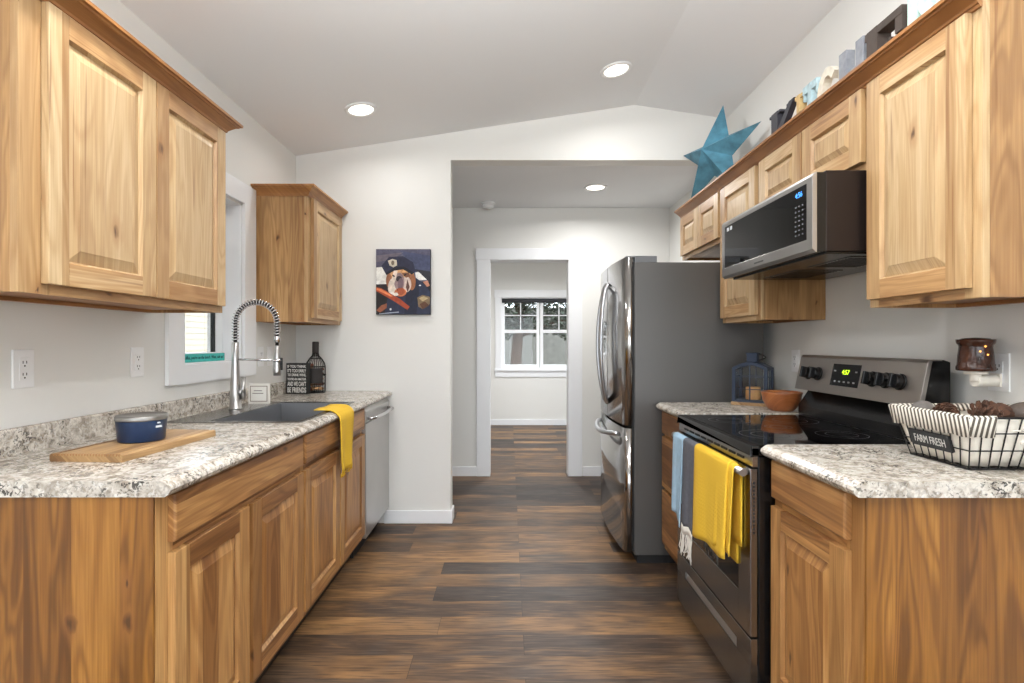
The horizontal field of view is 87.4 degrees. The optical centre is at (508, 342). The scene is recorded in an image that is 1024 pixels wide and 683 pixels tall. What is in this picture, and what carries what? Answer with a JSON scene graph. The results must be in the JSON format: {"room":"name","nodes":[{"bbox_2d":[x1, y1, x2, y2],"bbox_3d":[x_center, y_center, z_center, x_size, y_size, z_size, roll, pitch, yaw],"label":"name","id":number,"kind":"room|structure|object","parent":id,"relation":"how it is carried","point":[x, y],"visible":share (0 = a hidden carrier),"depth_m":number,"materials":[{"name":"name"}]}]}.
{"room":"kitchen","nodes":[
{"label":"kitchen","id":0,"kind":"room"},
{"bbox_2d":[0,0,295,429],"bbox_3d":[-1.550,-0.067,2.605,0.160,2.620,4.810,0,0,0],"label":"wall","id":1,"kind":"structure","parent":0,"point":[82,355],"depth_m":2.00,"materials":[{"name":"white paint"}]},
{"bbox_2d":[11,349,33,388],"bbox_3d":[-1.465,0.078,1.618,0.009,0.116,0.072,0,0,0],"label":"wall outlet","id":2,"kind":"object","parent":1,"relation":"attached to","point":[22,361],"visible":1,"depth_m":1.61,"materials":[{"name":"white plastic"}]},
{"bbox_2d":[0,0,242,312],"bbox_3d":[-1.288,-0.513,1.725,0.361,0.784,1.022,0,0,0],"label":"upper cabinet","id":3,"kind":"object","parent":1,"relation":"attached to","point":[113,163],"visible":1,"depth_m":1.52,"materials":[{"name":"brown wood"}]},
{"bbox_2d":[130,347,143,376],"bbox_3d":[-1.465,0.075,2.115,0.009,0.116,0.072,0,0,0],"label":"wall outlet","id":4,"kind":"object","parent":1,"relation":"attached to","point":[136,353],"visible":1,"depth_m":2.11,"materials":[{"name":"white plastic"}]},
{"bbox_2d":[0,381,285,457],"bbox_3d":[-1.458,0.290,2.476,0.020,0.078,2.404,0,0,0],"label":"backsplash","id":5,"kind":"structure","parent":1,"relation":"attached to","point":[28,438],"depth_m":1.85,"materials":[{"name":"stone"}]},
{"bbox_2d":[165,172,255,385],"bbox_3d":[-1.536,-0.347,2.684,0.168,1.063,0.792,0,0,0],"label":"window","id":6,"kind":"structure","parent":1,"relation":"in","point":[240,197],"depth_m":2.94,"materials":[{"name":"white paint"}]},
{"bbox_2d":[185,353,224,362],"bbox_3d":[-1.507,0.072,2.640,0.016,0.040,0.376,0,0,0],"label":"sign","id":7,"kind":"object","parent":6,"relation":"on","point":[204,357],"visible":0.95,"depth_m":2.64,"materials":[{"name":"teal paint"}]},
{"bbox_2d":[257,347,263,366],"bbox_3d":[-1.465,0.080,3.165,0.009,0.116,0.072,0,0,0],"label":"wall outlet","id":8,"kind":"object","parent":1,"relation":"attached to","point":[260,350],"visible":0.9,"depth_m":3.15,"materials":[{"name":"white plastic"}]},
{"bbox_2d":[267,347,272,365],"bbox_3d":[-1.464,0.080,3.295,0.011,0.116,0.072,0,0,0],"label":"wall switch","id":9,"kind":"object","parent":1,"relation":"attached to","point":[269,349],"visible":0.83,"depth_m":3.28,"materials":[{"name":"white plastic"}]},
{"bbox_2d":[251,184,347,324],"bbox_3d":[-1.288,-0.513,3.370,0.361,0.784,0.653,0,0,0],"label":"upper cabinet","id":10,"kind":"object","parent":1,"relation":"attached to","point":[299,226],"visible":0.95,"depth_m":3.10,"materials":[{"name":"brown wood"}]},
{"bbox_2d":[119,0,689,155],"bbox_3d":[-1.666,-1.336,-0.350,5.068,0.915,8.100,0,0,0],"label":"ceiling","id":11,"kind":"structure","parent":0,"point":[427,67],"depth_m":2.73,"materials":[{"name":"white paint"}]},
{"bbox_2d":[345,102,376,116],"bbox_3d":[-0.874,-1.377,3.165,0.186,0.035,0.188,0,0,4],"label":"recessed light","id":12,"kind":"object","parent":11,"relation":"in","point":[357,109],"visible":1,"depth_m":3.16,"materials":[{"name":"white plastic"}]},
{"bbox_2d":[349,105,372,114],"bbox_3d":[-0.873,-1.377,3.165,0.140,0.002,0.140,-9,0,0],"label":"diffuser","id":13,"kind":"object","parent":12,"relation":"attached to","point":[358,109],"depth_m":3.17,"materials":[{"name":"white plastic"}]},
{"bbox_2d":[600,61,631,78],"bbox_3d":[0.629,-1.603,3.150,0.186,0.035,0.188,0,0,4],"label":"recessed light","id":14,"kind":"object","parent":11,"relation":"in","point":[620,68],"visible":1,"depth_m":3.14,"materials":[{"name":"white plastic"}]},
{"bbox_2d":[604,64,627,75],"bbox_3d":[0.630,-1.604,3.150,0.140,0.002,0.140,-9,0,0],"label":"diffuser","id":15,"kind":"object","parent":14,"relation":"attached to","point":[615,70],"depth_m":3.15,"materials":[{"name":"white plastic"}]},
{"bbox_2d":[258,425,732,682],"bbox_3d":[0.000,1.303,1.910,8.400,0.120,12.820,0,0,0],"label":"floor","id":16,"kind":"structure","parent":0,"point":[528,581],"depth_m":2.59,"materials":[{"name":"brown wood"}]},
{"bbox_2d":[0,436,303,682],"bbox_3d":[-1.148,0.805,1.727,0.640,0.876,0.895,0,0,0],"label":"base cabinet","id":17,"kind":"object","parent":16,"relation":"on","point":[203,581],"visible":0.93,"depth_m":1.30,"materials":[{"name":"brown wood"}]},
{"bbox_2d":[282,408,364,648],"bbox_3d":[-1.148,0.805,2.632,0.640,0.876,0.913,0,0,0],"label":"base cabinet","id":18,"kind":"object","parent":16,"relation":"on","point":[334,505],"visible":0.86,"depth_m":2.49,"materials":[{"name":"brown wood"}]},
{"bbox_2d":[0,381,391,496],"bbox_3d":[-1.137,0.309,2.486,0.663,0.116,2.424,0,0,0],"label":"countertop","id":19,"kind":"structure","parent":18,"relation":"on","point":[26,468],"depth_m":1.60,"materials":[{"name":"stone"}]},
{"bbox_2d":[50,429,215,462],"bbox_3d":[-1.155,0.317,1.690,0.210,0.022,0.425,0,0,4],"label":"cutting board","id":20,"kind":"object","parent":19,"relation":"on","point":[114,451],"visible":0.99,"depth_m":1.57,"materials":[{"name":"brown wood"}]},
{"bbox_2d":[114,412,167,443],"bbox_3d":[-1.158,0.265,1.690,0.142,0.081,0.142,0,0,0],"label":"canister","id":21,"kind":"object","parent":20,"relation":"on","point":[137,427],"visible":1,"depth_m":1.64,"materials":[{"name":"blue metal"}]},
{"bbox_2d":[228,299,282,409],"bbox_3d":[-1.245,0.054,2.631,0.262,0.543,0.062,0,0,2],"label":"kitchen faucet","id":22,"kind":"object","parent":19,"relation":"on","point":[237,390],"visible":1,"depth_m":2.62,"materials":[{"name":"metal"}]},
{"bbox_2d":[248,383,269,403],"bbox_3d":[-1.335,0.271,2.865,0.112,0.108,0.014,0,0,0],"label":"framed card","id":23,"kind":"object","parent":19,"relation":"on","point":[258,393],"visible":1,"depth_m":2.86,"materials":[{"name":"white paper"}]},
{"bbox_2d":[167,402,353,422],"bbox_3d":[-1.137,0.436,2.590,0.563,0.222,0.774,0,0,0],"label":"sink","id":24,"kind":"object","parent":19,"relation":"in","point":[274,412],"visible":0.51,"depth_m":2.70,"materials":[{"name":"silver metal"}]},
{"bbox_2d":[214,403,345,420],"bbox_3d":[-1.064,0.438,2.590,0.380,0.218,0.714,0,0,0],"label":"basin","id":25,"kind":"object","parent":24,"relation":"in","point":[274,411],"depth_m":2.88,"materials":[{"name":"silver metal"}]},
{"bbox_2d":[286,363,310,393],"bbox_3d":[-1.365,0.229,3.474,0.148,0.198,0.041,0,0,8],"label":"box sign","id":26,"kind":"object","parent":19,"relation":"on","point":[298,375],"visible":1,"depth_m":3.46,"materials":[{"name":"black wood"}]},
{"bbox_2d":[306,342,325,392],"bbox_3d":[-1.285,0.160,3.559,0.129,0.338,0.131,0,0,-32],"label":"bottle","id":27,"kind":"object","parent":19,"relation":"on","point":[317,374],"visible":0.81,"depth_m":3.53,"materials":[{"name":"black metal"}]},
{"bbox_2d":[314,404,353,477],"bbox_3d":[-0.853,0.481,2.647,0.144,0.334,0.253,0,0,0],"label":"dish towel","id":28,"kind":"object","parent":19,"relation":"hanging from","point":[345,413],"visible":1,"depth_m":2.63,"materials":[{"name":"yellow fabric"}]},
{"bbox_2d":[350,398,393,557],"bbox_3d":[-1.089,0.809,3.393,0.642,0.868,0.597,0,0,0],"label":"dishwasher","id":29,"kind":"object","parent":16,"relation":"on","point":[376,431],"visible":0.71,"depth_m":3.32,"materials":[{"name":"grey metal"}]},
{"bbox_2d":[662,411,680,563],"bbox_3d":[1.169,0.805,2.740,0.657,0.876,0.448,0,0,0],"label":"base cabinet","id":30,"kind":"object","parent":16,"relation":"on","point":[669,422],"visible":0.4,"depth_m":2.83,"materials":[{"name":"brown wood"}]},
{"bbox_2d":[656,402,824,420],"bbox_3d":[1.157,0.348,2.743,0.683,0.038,0.464,0,0,0],"label":"countertop","id":31,"kind":"structure","parent":30,"relation":"on","point":[675,409],"depth_m":2.69,"materials":[{"name":"stone"}]},
{"bbox_2d":[731,352,773,406],"bbox_3d":[1.302,0.190,2.860,0.186,0.277,0.144,0,0,39],"label":"lantern","id":32,"kind":"object","parent":31,"relation":"on","point":[752,358],"visible":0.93,"depth_m":2.84,"materials":[{"name":"blue metal"}]},
{"bbox_2d":[745,386,760,399],"bbox_3d":[1.302,0.264,2.860,0.074,0.072,0.074,0,0,0],"label":"pillar candle","id":33,"kind":"object","parent":32,"relation":"in","point":[755,394],"visible":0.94,"depth_m":2.83,"materials":[{"name":"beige wax"}]},
{"bbox_2d":[761,390,802,411],"bbox_3d":[1.328,0.282,2.612,0.185,0.092,0.185,0,0,0],"label":"wooden bowl","id":34,"kind":"object","parent":31,"relation":"on","point":[774,400],"visible":1,"depth_m":2.55,"materials":[{"name":"brown wood"}]},
{"bbox_2d":[595,256,762,562],"bbox_3d":[0.994,0.376,3.420,0.872,1.734,0.820,0,0,0],"label":"refrigerator","id":35,"kind":"object","parent":16,"relation":"on","point":[661,335],"visible":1,"depth_m":3.01,"materials":[{"name":"grey metal"}]},
{"bbox_2d":[671,355,949,682],"bbox_3d":[1.098,0.649,2.126,0.684,1.188,0.762,0,0,0],"label":"range","id":36,"kind":"object","parent":16,"relation":"on","point":[727,601],"visible":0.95,"depth_m":1.94,"materials":[{"name":"black metal"}]},
{"bbox_2d":[671,432,687,527],"bbox_3d":[0.760,0.603,2.385,0.051,0.390,0.139,0,0,0],"label":"dish towel","id":37,"kind":"object","parent":36,"relation":"hanging from","point":[677,456],"visible":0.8,"depth_m":2.38,"materials":[{"name":"blue fabric"}]},
{"bbox_2d":[679,438,697,564],"bbox_3d":[0.754,0.654,2.242,0.062,0.494,0.154,0,0,0],"label":"dish towel","id":38,"kind":"object","parent":36,"relation":"hanging from","point":[689,444],"visible":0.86,"depth_m":2.24,"materials":[{"name":"grey fabric"}]},
{"bbox_2d":[692,443,742,563],"bbox_3d":[0.759,0.592,1.982,0.057,0.374,0.366,0,0,0],"label":"dish towel","id":39,"kind":"object","parent":36,"relation":"hanging from","point":[717,489],"visible":0.99,"depth_m":1.91,"materials":[{"name":"yellow fabric"}]},
{"bbox_2d":[677,414,910,457],"bbox_3d":[1.070,0.353,2.126,0.570,0.040,0.762,0,0,0],"label":"cooktop","id":40,"kind":"object","parent":36,"relation":"in","point":[743,435],"depth_m":2.04,"materials":[{"name":"black glass"}]},
{"bbox_2d":[771,460,1023,682],"bbox_3d":[1.169,0.805,1.514,0.657,0.876,0.441,0,0,0],"label":"base cabinet","id":41,"kind":"object","parent":16,"relation":"on","point":[864,590],"visible":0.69,"depth_m":1.29,"materials":[{"name":"brown wood"}]},
{"bbox_2d":[760,444,1023,497],"bbox_3d":[1.157,0.348,1.504,0.683,0.038,0.469,0,0,0],"label":"countertop","id":42,"kind":"structure","parent":41,"relation":"on","point":[858,470],"depth_m":1.37,"materials":[{"name":"stone"}]},
{"bbox_2d":[888,403,1023,469],"bbox_3d":[1.313,0.255,1.468,0.338,0.146,0.302,0,0,0],"label":"wire basket","id":43,"kind":"object","parent":42,"relation":"on","point":[967,440],"visible":0.92,"depth_m":1.39,"materials":[{"name":"black"}]},
{"bbox_2d":[911,400,934,409],"bbox_3d":[1.215,0.197,1.573,0.062,0.057,0.060,0,0,0],"label":"decorative ball","id":44,"kind":"object","parent":43,"relation":"on","point":[920,404],"visible":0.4,"depth_m":1.56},
{"bbox_2d":[932,402,959,413],"bbox_3d":[1.200,0.193,1.471,0.061,0.061,0.067,0,0,31],"label":"pine cone","id":45,"kind":"object","parent":43,"relation":"on","point":[945,406],"visible":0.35,"depth_m":1.46,"materials":[{"name":"brown plant"}]},
{"bbox_2d":[967,400,996,413],"bbox_3d":[1.333,0.190,1.501,0.066,0.061,0.062,0,0,-7],"label":"pine cone","id":46,"kind":"object","parent":43,"relation":"on","point":[985,403],"visible":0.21,"depth_m":1.50,"materials":[{"name":"brown plant"}]},
{"bbox_2d":[970,405,1003,416],"bbox_3d":[1.248,0.193,1.400,0.066,0.061,0.062,0,0,35],"label":"pine cone","id":47,"kind":"object","parent":43,"relation":"on","point":[992,411],"visible":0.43,"depth_m":1.39,"materials":[{"name":"brown plant"}]},
{"bbox_2d":[986,402,1014,416],"bbox_3d":[1.307,0.190,1.429,0.062,0.061,0.066,0,0,37],"label":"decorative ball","id":48,"kind":"object","parent":43,"relation":"on","point":[1007,410],"visible":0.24,"depth_m":1.41,"materials":[{"name":"brown"}]},
{"bbox_2d":[1010,402,1023,416],"bbox_3d":[1.387,0.188,1.426,0.099,0.062,0.098,0,0,44],"label":"gourd","id":49,"kind":"object","parent":43,"relation":"on","point":[1018,408],"visible":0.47,"depth_m":1.41,"materials":[{"name":"beige"}]},
{"bbox_2d":[296,105,716,522],"bbox_3d":[0.015,-0.226,3.760,3.010,2.937,0.120,0,0,0],"label":"wall","id":50,"kind":"structure","parent":0,"point":[394,194],"depth_m":3.70,"materials":[{"name":"white paint"}]},
{"bbox_2d":[376,249,430,314],"bbox_3d":[-0.725,-0.419,3.683,0.373,0.448,0.032,0,0,0],"label":"picture","id":51,"kind":"object","parent":50,"relation":"attached to","point":[403,276],"visible":1,"depth_m":3.67,"materials":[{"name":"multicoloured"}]},
{"bbox_2d":[384,505,453,523],"bbox_3d":[-0.625,1.198,3.753,0.470,0.090,0.133,0,0,0],"label":"baseboard","id":52,"kind":"structure","parent":50,"relation":"attached to","point":[390,516],"depth_m":3.69,"materials":[{"name":"white paint"}]},
{"bbox_2d":[491,263,566,418],"bbox_3d":[0.400,-0.067,8.180,4.000,2.620,0.120,0,0,0],"label":"wall","id":53,"kind":"structure","parent":0,"point":[511,397],"depth_m":8.12,"materials":[{"name":"white paint"}]},
{"bbox_2d":[491,419,566,424],"bbox_3d":[0.400,1.198,8.114,4.000,0.090,0.013,0,0,0],"label":"baseboard","id":54,"kind":"structure","parent":53,"relation":"attached to","point":[493,421],"depth_m":8.11,"materials":[{"name":"white paint"}]},
{"bbox_2d":[494,290,566,376],"bbox_3d":[0.470,-0.144,8.155,1.380,1.315,0.170,0,0,0],"label":"window","id":55,"kind":"structure","parent":53,"relation":"in","point":[501,297],"depth_m":8.10,"materials":[{"name":"white paint"}]},
{"bbox_2d":[502,299,566,302],"bbox_3d":[0.470,-0.642,8.145,1.156,0.060,0.058,0,0,0],"label":"roller shade","id":56,"kind":"object","parent":55,"relation":"attached to","point":[503,300],"depth_m":8.12,"materials":[{"name":"grey fabric"}]},
{"bbox_2d":[491,262,566,262],"bbox_3d":[0.400,-1.287,6.625,4.000,0.140,2.990,0,0,0],"label":"ceiling","id":57,"kind":"structure","parent":0,"point":[491,262],"depth_m":8.10,"materials":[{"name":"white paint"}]},
{"bbox_2d":[452,208,668,475],"bbox_3d":[0.005,-0.067,5.070,3.270,2.620,0.120,0,0,0],"label":"wall","id":58,"kind":"structure","parent":0,"point":[606,236],"depth_m":5.01,"materials":[{"name":"white paint"}]},
{"bbox_2d":[452,466,600,475],"bbox_3d":[0.015,1.198,5.003,2.970,0.090,0.013,0,0,0],"label":"baseboard","id":59,"kind":"structure","parent":58,"relation":"attached to","point":[456,470],"depth_m":5.00,"materials":[{"name":"white paint"}]},
{"bbox_2d":[475,248,582,475],"bbox_3d":[0.190,0.182,5.068,1.004,2.128,0.160,0,0,0],"label":"trim","id":60,"kind":"structure","parent":58,"relation":"attached to","point":[484,257],"depth_m":4.99,"materials":[{"name":"white paint"}]},
{"bbox_2d":[452,166,697,207],"bbox_3d":[0.015,-1.319,4.415,3.170,0.115,1.190,0,0,0],"label":"ceiling","id":61,"kind":"structure","parent":0,"point":[506,186],"depth_m":4.32,"materials":[{"name":"white paint"}]},
{"bbox_2d":[481,201,494,208],"bbox_3d":[-0.190,-1.239,4.830,0.132,0.046,0.132,0,0,0],"label":"smoke detector","id":62,"kind":"object","parent":61,"relation":"attached to","point":[485,204],"visible":1,"depth_m":4.79,"materials":[{"name":"white plastic"}]},
{"bbox_2d":[584,184,606,190],"bbox_3d":[0.700,-1.256,4.336,0.188,0.009,0.188,0,0,0],"label":"recessed light","id":63,"kind":"object","parent":61,"relation":"in","point":[591,187],"visible":1,"depth_m":4.33,"materials":[{"name":"white plastic"}]},
{"bbox_2d":[587,186,603,189],"bbox_3d":[0.700,-1.258,4.336,0.140,0.002,0.140,0,0,31],"label":"diffuser","id":64,"kind":"object","parent":63,"relation":"attached to","point":[588,187],"depth_m":4.35,"materials":[{"name":"beige"}]},
{"bbox_2d":[635,0,840,117],"bbox_3d":[2.534,-1.467,-0.350,3.332,0.653,8.100,0,0,0],"label":"ceiling","id":65,"kind":"structure","parent":0,"point":[718,52],"depth_m":2.92,"materials":[{"name":"white paint"}]},
{"bbox_2d":[669,0,1023,439],"bbox_3d":[1.570,-0.232,2.605,0.140,2.950,4.810,0,0,0],"label":"wall","id":66,"kind":"structure","parent":0,"point":[850,327],"depth_m":2.35,"materials":[{"name":"white paint"}]},
{"bbox_2d":[680,192,719,260],"bbox_3d":[1.337,-0.726,3.345,0.325,0.318,0.699,0,0,0],"label":"upper cabinet","id":67,"kind":"object","parent":66,"relation":"attached to","point":[700,228],"visible":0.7,"depth_m":3.32,"materials":[{"name":"brown wood"}]},
{"bbox_2d":[684,106,759,197],"bbox_3d":[1.268,-1.201,3.326,0.179,0.590,0.624,0,0,-31],"label":"star","id":68,"kind":"object","parent":67,"relation":"on","point":[714,158],"visible":0.91,"depth_m":3.29,"materials":[{"name":"teal metal"}]},
{"bbox_2d":[720,165,825,322],"bbox_3d":[1.337,-0.497,2.765,0.325,0.776,0.458,0,0,0],"label":"upper cabinet","id":69,"kind":"object","parent":66,"relation":"attached to","point":[741,301],"visible":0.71,"depth_m":2.57,"materials":[{"name":"brown wood"}]},
{"bbox_2d":[792,350,799,371],"bbox_3d":[1.495,0.093,2.800,0.009,0.116,0.072,0,0,0],"label":"wall outlet","id":70,"kind":"object","parent":66,"relation":"attached to","point":[795,353],"visible":0.94,"depth_m":2.79,"materials":[{"name":"white plastic"}]},
{"bbox_2d":[759,89,866,202],"bbox_3d":[1.337,-0.732,2.155,0.325,0.307,0.758,0,0,0],"label":"upper cabinet","id":71,"kind":"object","parent":66,"relation":"attached to","point":[837,140],"visible":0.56,"depth_m":2.00,"materials":[{"name":"brown wood"}]},
{"bbox_2d":[769,97,795,133],"bbox_3d":[1.275,-0.988,2.485,0.034,0.205,0.219,0,0,0],"label":"letter","id":72,"kind":"object","parent":71,"relation":"on","point":[780,117],"visible":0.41,"depth_m":2.49,"materials":[{"name":"black paint"}]},
{"bbox_2d":[722,170,866,279],"bbox_3d":[1.247,-0.434,2.155,0.483,0.282,0.756,0,0,0],"label":"microwave","id":73,"kind":"object","parent":71,"relation":"attached to","point":[814,228],"visible":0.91,"depth_m":1.91,"materials":[{"name":"black"}]},
{"bbox_2d":[795,92,806,113],"bbox_3d":[1.275,-0.983,2.335,0.034,0.195,0.059,0,0,0],"label":"letter","id":74,"kind":"object","parent":71,"relation":"on","point":[800,105],"visible":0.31,"depth_m":2.32,"materials":[{"name":"beige paint"}]},
{"bbox_2d":[803,77,820,104],"bbox_3d":[1.275,-0.988,2.248,0.034,0.205,0.104,0,0,0],"label":"letter","id":75,"kind":"object","parent":71,"relation":"on","point":[810,91],"visible":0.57,"depth_m":2.23,"materials":[{"name":"blue paint"}]},
{"bbox_2d":[817,66,838,97],"bbox_3d":[1.275,-0.988,2.130,0.034,0.205,0.119,0,0,0],"label":"letter","id":76,"kind":"object","parent":71,"relation":"on","point":[831,72],"visible":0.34,"depth_m":2.14,"materials":[{"name":"beige paint"}]},
{"bbox_2d":[674,0,982,217],"bbox_3d":[1.167,-0.877,2.524,0.057,0.055,2.344,0,0,0],"label":"crown molding","id":77,"kind":"structure","parent":71,"relation":"attached to","point":[943,13],"depth_m":1.81,"materials":[{"name":"brown wood"}]},
{"bbox_2d":[839,35,866,79],"bbox_3d":[1.275,-0.991,1.975,0.034,0.210,0.139,0,0,0],"label":"letter","id":78,"kind":"object","parent":71,"relation":"on","point":[849,59],"visible":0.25,"depth_m":2.00,"materials":[{"name":"metal"}]},
{"bbox_2d":[865,4,906,57],"bbox_3d":[1.280,-0.986,1.804,0.050,0.200,0.178,0,0,0],"label":"letter","id":79,"kind":"object","parent":71,"relation":"on","point":[880,34],"visible":0.27,"depth_m":1.81,"materials":[{"name":"brown paint"}]},
{"bbox_2d":[867,0,1023,307],"bbox_3d":[1.337,-0.500,1.563,0.325,0.770,0.421,0,0,0],"label":"upper cabinet","id":80,"kind":"object","parent":66,"relation":"attached to","point":[945,121],"visible":0.84,"depth_m":1.42,"materials":[{"name":"brown wood"}]},
{"bbox_2d":[907,0,939,25],"bbox_3d":[1.275,-0.998,1.618,0.034,0.225,0.151,0,0,0],"label":"letter","id":81,"kind":"object","parent":80,"relation":"on","point":[915,8],"visible":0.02,"depth_m":1.66,"materials":[{"name":"paint"}]},
{"bbox_2d":[955,337,1001,386],"bbox_3d":[1.434,0.059,1.637,0.113,0.151,0.095,0,0,0],"label":"wax warmer","id":82,"kind":"object","parent":66,"relation":"attached to","point":[975,356],"visible":1,"depth_m":1.61,"materials":[{"name":"brown ceramic"}]},
{"bbox_2d":[955,339,996,371],"bbox_3d":[1.425,0.037,1.637,0.095,0.096,0.095,0,0,0],"label":"shade","id":83,"kind":"object","parent":82,"relation":"attached to","point":[973,355],"depth_m":1.60,"materials":[{"name":"brown ceramic"}]},
{"bbox_2d":[963,371,1001,386],"bbox_3d":[1.443,0.110,1.637,0.096,0.048,0.060,0,0,0],"label":"socket","id":84,"kind":"object","parent":82,"relation":"attached to","point":[976,378],"depth_m":1.62,"materials":[{"name":"white plastic"}]},
{"bbox_2d":[988,353,1010,391],"bbox_3d":[1.495,0.089,1.637,0.009,0.116,0.072,0,0,0],"label":"wall outlet","id":85,"kind":"object","parent":66,"relation":"attached to","point":[1002,360],"visible":0.71,"depth_m":1.62,"materials":[{"name":"white plastic"}]},
{"label":"outside","id":86,"kind":"structure","parent":0,"visible":0},
{"bbox_3d":[0.000,1.443,5.000,28.000,0.100,42.000,0,0,0],"label":"ground","id":87,"kind":"structure","parent":86,"visible":0},
{"bbox_2d":[185,313,206,352],"bbox_3d":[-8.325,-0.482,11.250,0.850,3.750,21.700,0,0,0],"label":"house","id":88,"kind":"structure","parent":87,"relation":"on","point":[195,323],"depth_m":13.99,"materials":[{"name":"beige"}]},
{"bbox_2d":[505,303,566,363],"bbox_3d":[0.655,-0.131,10.401,3.409,3.065,1.634,0,0,0],"label":"tree","id":89,"kind":"object","parent":87,"relation":"on","point":[511,322],"visible":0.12,"depth_m":10.29,"materials":[{"name":"green plant"}]},
{"bbox_2d":[505,308,566,367],"bbox_3d":[0.750,0.289,12.455,8.700,2.208,0.150,0,0,0],"label":"fence","id":90,"kind":"object","parent":87,"relation":"on","point":[554,347],"visible":0.04,"depth_m":12.38,"materials":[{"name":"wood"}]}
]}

